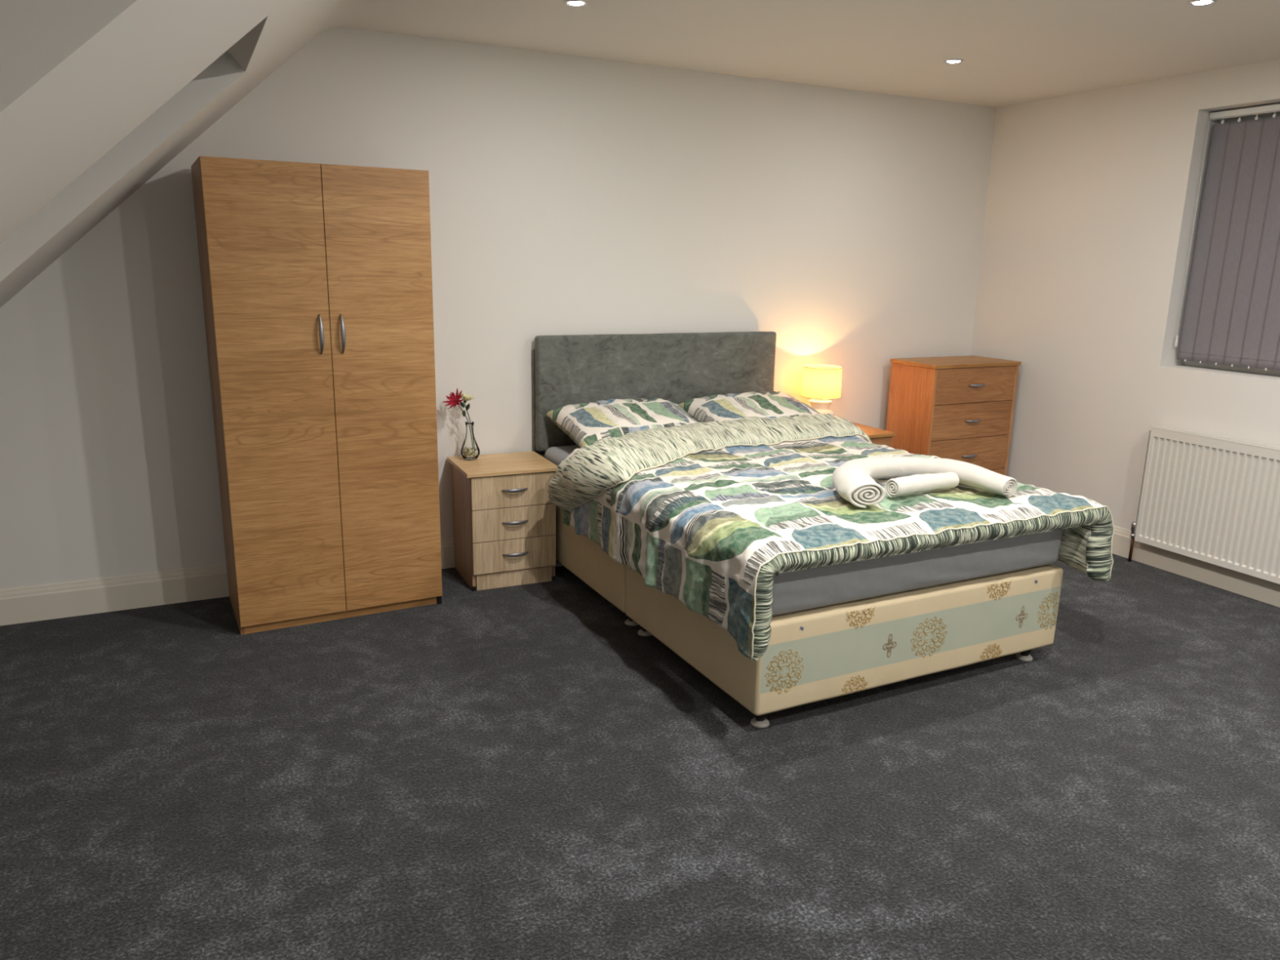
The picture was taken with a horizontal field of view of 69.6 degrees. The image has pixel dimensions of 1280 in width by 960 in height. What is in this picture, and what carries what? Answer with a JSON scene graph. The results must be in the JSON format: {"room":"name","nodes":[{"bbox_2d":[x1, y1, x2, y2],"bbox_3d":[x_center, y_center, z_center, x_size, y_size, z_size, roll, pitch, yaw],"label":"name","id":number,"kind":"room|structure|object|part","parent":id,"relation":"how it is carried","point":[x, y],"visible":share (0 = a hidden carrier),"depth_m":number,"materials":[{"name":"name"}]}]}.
{"room":"bedroom","nodes":[
{"label":"bedroom","id":0,"kind":"room"},
{"bbox_2d":[0,27,995,589],"bbox_3d":[-0.493,-0.947,4.507,6.100,2.687,0.200,-5,15,-26],"label":"wall","id":1,"kind":"structure","parent":0,"point":[569,194],"depth_m":4.31,"materials":[{"name":"paint"}]},
{"bbox_2d":[0,537,454,626],"bbox_3d":[-0.492,0.315,4.697,5.650,0.146,0.018,-5,15,-26],"label":"baseboard","id":2,"kind":"structure","parent":1,"relation":"attached to","point":[94,596],"depth_m":3.87,"materials":[{"name":"paint"}]},
{"bbox_2d":[532,331,776,457],"bbox_3d":[0.102,-0.283,4.806,1.374,0.959,0.073,-5,15,-26],"label":"headboard","id":3,"kind":"object","parent":1,"relation":"attached to","point":[677,368],"visible":0.6,"depth_m":4.64,"materials":[{"name":"grey fabric"}]},
{"bbox_2d":[0,553,1279,959],"bbox_3d":[0.760,1.028,2.304,6.100,0.080,6.000,-5,15,-26],"label":"floor","id":4,"kind":"structure","parent":0,"point":[517,772],"depth_m":2.63,"materials":[{"name":"grey carpet"}]},
{"bbox_2d":[191,155,442,635],"bbox_3d":[-1.306,-0.343,3.811,0.814,1.804,0.514,-6,15,-28],"label":"wardrobe","id":5,"kind":"object","parent":4,"relation":"on","point":[317,284],"visible":1,"depth_m":3.60,"materials":[{"name":"brown wood"}]},
{"bbox_3d":[-1.383,-0.297,3.529,0.405,1.763,0.018,-6,15,-28],"label":"door","id":6,"kind":"part","parent":5,"relation":"part of","materials":[{"name":"brown wood"}]},
{"bbox_3d":[-1.220,-0.556,3.525,0.017,0.153,0.036,-6,15,-28],"label":"handle","id":7,"kind":"part","parent":5,"relation":"part of","materials":[{"name":"metal"}]},
{"bbox_3d":[-1.150,-0.564,3.562,0.017,0.153,0.036,-6,15,-28],"label":"handle","id":8,"kind":"part","parent":5,"relation":"part of","materials":[{"name":"metal"}]},
{"bbox_3d":[-1.025,-0.335,3.720,0.405,1.763,0.018,-6,15,-28],"label":"door","id":9,"kind":"part","parent":5,"relation":"part of","materials":[{"name":"brown wood"}]},
{"bbox_2d":[447,450,557,591],"bbox_3d":[-0.642,0.187,4.343,0.428,0.553,0.403,-5,15,-24],"label":"nightstand","id":10,"kind":"object","parent":4,"relation":"on","point":[504,516],"visible":0.97,"depth_m":4.20,"materials":[{"name":"brown wood"}]},
{"bbox_2d":[460,421,479,460],"bbox_3d":[-0.795,-0.184,4.309,0.090,0.176,0.090,-5,15,-26],"label":"vase","id":11,"kind":"object","parent":10,"relation":"on","point":[469,451],"visible":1,"depth_m":4.30,"materials":[{"name":"clear glass"}]},
{"bbox_2d":[442,387,473,449],"bbox_3d":[-0.822,-0.262,4.230,0.144,0.316,0.102,-5,15,-26],"label":"flower","id":12,"kind":"object","parent":11,"relation":"in","point":[454,399],"visible":1,"depth_m":4.21,"materials":[{"name":"red plant"}]},
{"bbox_3d":[-0.810,-0.240,4.277,0.005,0.252,0.092,13,18,40],"label":"stem","id":13,"kind":"part","parent":12,"relation":"part of","materials":[{"name":"green plant"}]},
{"bbox_2d":[457,391,475,452],"bbox_3d":[-0.802,-0.262,4.278,0.082,0.294,0.088,-5,15,-26],"label":"flower","id":14,"kind":"object","parent":11,"relation":"in","point":[464,397],"visible":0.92,"depth_m":4.25,"materials":[{"name":"beige plant"}]},
{"bbox_3d":[-0.793,-0.240,4.295,0.047,0.244,0.005,-4,14,-22],"label":"stem","id":15,"kind":"part","parent":14,"relation":"part of","materials":[{"name":"green plant"}]},
{"bbox_3d":[-0.568,0.048,4.159,0.392,0.148,0.016,-5,15,-24],"label":"drawer","id":16,"kind":"part","parent":10,"relation":"part of","materials":[{"name":"brown wood"}]},
{"bbox_3d":[-0.571,0.195,4.194,0.392,0.148,0.016,-5,15,-24],"label":"drawer","id":17,"kind":"part","parent":10,"relation":"part of","materials":[{"name":"brown wood"}]},
{"bbox_3d":[-0.574,0.342,4.229,0.392,0.148,0.016,-5,15,-24],"label":"drawer","id":18,"kind":"part","parent":10,"relation":"part of","materials":[{"name":"brown wood"}]},
{"bbox_3d":[-0.561,0.192,4.172,0.123,0.017,0.032,-5,15,-24],"label":"handle","id":19,"kind":"part","parent":10,"relation":"part of","materials":[{"name":"metal"}]},
{"bbox_3d":[-0.558,0.045,4.136,0.123,0.017,0.032,-5,15,-24],"label":"handle","id":20,"kind":"part","parent":10,"relation":"part of","materials":[{"name":"metal"}]},
{"bbox_3d":[-0.564,0.339,4.207,0.123,0.017,0.032,-5,15,-24],"label":"handle","id":21,"kind":"part","parent":10,"relation":"part of","materials":[{"name":"metal"}]},
{"bbox_2d":[555,505,1062,728],"bbox_3d":[0.546,0.369,4.038,1.376,0.384,1.932,-6,15,-26],"label":"base","id":22,"kind":"object","parent":4,"relation":"on","point":[817,654],"visible":0.58,"depth_m":3.20,"materials":[{"name":"beige fabric"}]},
{"bbox_2d":[544,444,1062,615],"bbox_3d":[0.560,0.077,3.955,1.385,0.207,1.909,-6,15,-26],"label":"mattress","id":23,"kind":"object","parent":22,"relation":"on","point":[822,586],"visible":0.15,"depth_m":3.11,"materials":[{"name":"grey fabric"}]},
{"bbox_2d":[545,397,697,448],"bbox_3d":[-0.042,-0.268,4.416,0.708,0.215,0.462,-6,15,-27],"label":"pillow","id":24,"kind":"object","parent":23,"relation":"on","point":[585,424],"visible":0.69,"depth_m":4.30,"materials":[{"name":"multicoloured fabric"}]},
{"bbox_2d":[678,391,820,422],"bbox_3d":[0.599,-0.329,4.729,0.708,0.213,0.462,-5,15,-25],"label":"pillow","id":25,"kind":"object","parent":23,"relation":"on","point":[772,404],"visible":0.51,"depth_m":4.65,"materials":[{"name":"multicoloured fabric"}]},
{"bbox_2d":[547,413,1114,660],"bbox_3d":[0.656,0.075,3.773,1.723,0.413,1.771,-5,15,-26],"label":"duvet","id":26,"kind":"object","parent":23,"relation":"on","point":[708,513],"visible":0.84,"depth_m":3.29,"materials":[{"name":"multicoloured fabric"}]},
{"bbox_2d":[884,471,959,497],"bbox_3d":[1.026,0.014,3.347,0.305,0.074,0.076,-6,15,-29],"label":"hand towel","id":27,"kind":"object","parent":26,"relation":"on","point":[926,482],"visible":1,"depth_m":3.31,"materials":[{"name":"white fabric"}]},
{"bbox_2d":[831,456,1017,507],"bbox_3d":[0.955,-0.011,3.376,0.696,0.105,0.470,-5,15,-26],"label":"bath towel","id":28,"kind":"object","parent":26,"relation":"on","point":[853,480],"visible":0.98,"depth_m":3.37,"materials":[{"name":"white fabric"}]},
{"bbox_2d":[852,422,896,447],"bbox_3d":[1.121,0.005,5.187,0.448,0.582,0.398,-5,15,-26],"label":"nightstand","id":29,"kind":"object","parent":4,"relation":"on","point":[877,436],"visible":0.02,"depth_m":5.06,"materials":[{"name":"brown wood"}]},
{"bbox_2d":[800,364,842,415],"bbox_3d":[0.994,-0.450,5.075,0.215,0.350,0.215,-5,15,-26],"label":"table lamp","id":30,"kind":"object","parent":29,"relation":"on","point":[821,383],"visible":0.84,"depth_m":4.98,"materials":[{"name":"yellow fabric"}]},
{"bbox_3d":[0.995,-0.461,5.072,0.215,0.005,0.215,-5,15,-26],"label":"shade trim","id":31,"kind":"part","parent":30,"relation":"part of","materials":[{"name":"yellow fabric"}]},
{"bbox_3d":[0.996,-0.539,5.053,0.212,0.161,0.212,-5,15,-26],"label":"lamp shade","id":32,"kind":"part","parent":30,"relation":"part of","materials":[{"name":"fabric"}]},
{"bbox_3d":[0.998,-0.618,5.035,0.209,0.005,0.209,-5,15,-26],"label":"shade trim","id":33,"kind":"part","parent":30,"relation":"part of","materials":[{"name":"yellow fabric"}]},
{"bbox_3d":[1.199,-0.144,5.005,0.412,0.157,0.016,-5,15,-26],"label":"drawer","id":34,"kind":"part","parent":29,"relation":"part of","materials":[{"name":"brown wood"}]},
{"bbox_2d":[885,355,1021,475],"bbox_3d":[1.826,-0.232,5.446,0.660,0.949,0.387,-6,15,-26],"label":"dresser","id":35,"kind":"object","parent":4,"relation":"on","point":[961,408],"visible":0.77,"depth_m":5.26,"materials":[{"name":"brown wood"}]},
{"bbox_3d":[1.895,-0.144,5.325,0.607,0.201,0.016,-6,15,-26],"label":"drawer","id":36,"kind":"part","parent":35,"relation":"part of","materials":[{"name":"brown wood"}]},
{"bbox_3d":[1.905,-0.139,5.305,0.123,0.017,0.032,-6,15,-26],"label":"handle","id":37,"kind":"part","parent":35,"relation":"part of","materials":[{"name":"metal"}]},
{"bbox_3d":[1.898,-0.342,5.278,0.607,0.201,0.016,-6,15,-26],"label":"drawer","id":38,"kind":"part","parent":35,"relation":"part of","materials":[{"name":"brown wood"}]},
{"bbox_3d":[1.909,-0.337,5.258,0.123,0.017,0.032,-6,15,-26],"label":"handle","id":39,"kind":"part","parent":35,"relation":"part of","materials":[{"name":"metal"}]},
{"bbox_3d":[1.902,-0.540,5.231,0.607,0.201,0.016,-6,15,-26],"label":"drawer","id":40,"kind":"part","parent":35,"relation":"part of","materials":[{"name":"brown wood"}]},
{"bbox_3d":[1.913,-0.536,5.210,0.123,0.017,0.032,-6,15,-26],"label":"handle","id":41,"kind":"part","parent":35,"relation":"part of","materials":[{"name":"metal"}]},
{"bbox_3d":[1.891,0.055,5.373,0.607,0.201,0.016,-6,15,-26],"label":"drawer","id":42,"kind":"part","parent":35,"relation":"part of","materials":[{"name":"brown wood"}]},
{"bbox_2d":[0,0,1279,307],"bbox_3d":[0.880,-0.502,1.983,5.900,1.723,5.600,-5,15,-26],"label":"ceiling","id":43,"kind":"structure","parent":0,"point":[97,97],"depth_m":3.36,"materials":[{"name":"paint"}]},
{"bbox_2d":[564,0,587,7],"bbox_3d":[-0.233,-1.739,3.355,0.088,0.012,0.088,-5,15,-26],"label":"recessed light","id":44,"kind":"object","parent":43,"relation":"in","point":[575,3],"visible":1,"depth_m":3.35,"materials":[{"name":"silver metal"}]},
{"bbox_2d":[943,58,964,63],"bbox_3d":[1.425,-1.905,4.188,0.088,0.012,0.088,-5,15,-26],"label":"recessed light","id":45,"kind":"object","parent":43,"relation":"in","point":[950,60],"visible":1,"depth_m":4.18,"materials":[{"name":"silver metal"}]},
{"bbox_2d":[1187,0,1217,6],"bbox_3d":[1.946,-1.655,3.189,0.088,0.012,0.088,-5,15,-26],"label":"recessed light","id":46,"kind":"object","parent":43,"relation":"in","point":[1193,2],"visible":1,"depth_m":3.19,"materials":[{"name":"silver metal"}]},
{"bbox_2d":[970,57,1279,530],"bbox_3d":[3.411,-0.568,3.250,0.250,2.687,5.600,-5,15,-26],"label":"wall","id":47,"kind":"structure","parent":0,"point":[1092,195],"depth_m":4.86,"materials":[{"name":"paint"}]},
{"bbox_2d":[1111,525,1279,607],"bbox_3d":[3.270,0.681,3.480,0.018,0.146,5.582,-5,15,-26],"label":"baseboard","id":48,"kind":"structure","parent":47,"relation":"attached to","point":[1268,592],"depth_m":4.52,"materials":[{"name":"paint"}]},
{"bbox_2d":[1128,425,1279,584],"bbox_3d":[2.872,0.222,4.125,0.089,0.721,1.409,-5,15,-26],"label":"radiator","id":49,"kind":"object","parent":47,"relation":"attached to","point":[1215,500],"visible":1,"depth_m":4.36,"materials":[{"name":"white metal"}]},
{"bbox_2d":[1148,425,1279,450],"bbox_3d":[2.875,-0.122,4.026,0.067,0.006,1.383,-5,15,-26],"label":"grille","id":50,"kind":"object","parent":49,"relation":"attached to","point":[1251,446],"depth_m":4.34,"materials":[{"name":"white metal"}]},
{"bbox_2d":[1182,111,1279,376],"bbox_3d":[3.069,-1.045,4.048,0.070,1.207,1.200,-5,15,-26],"label":"window","id":51,"kind":"structure","parent":47,"relation":"in","point":[1273,372],"depth_m":4.39,"materials":[{"name":"white plastic"}]},
{"bbox_2d":[1174,103,1279,370],"bbox_3d":[2.969,-1.045,3.996,0.059,1.172,1.194,-5,15,-26],"label":"vertical blind","id":52,"kind":"object","parent":51,"relation":"attached to","point":[1231,317],"visible":1,"depth_m":4.33,"materials":[{"name":"grey fabric"}]},
{"bbox_3d":[2.692,-1.217,4.483,0.003,1.030,0.007,-5,15,-26],"label":"pull cord","id":53,"kind":"part","parent":52,"relation":"part of","materials":[{"name":"white plastic"}]},
{"bbox_3d":[2.986,-1.600,3.868,0.044,0.031,1.192,-5,15,-26],"label":"head rail","id":54,"kind":"part","parent":52,"relation":"part of","materials":[{"name":"white plastic"}]}
]}

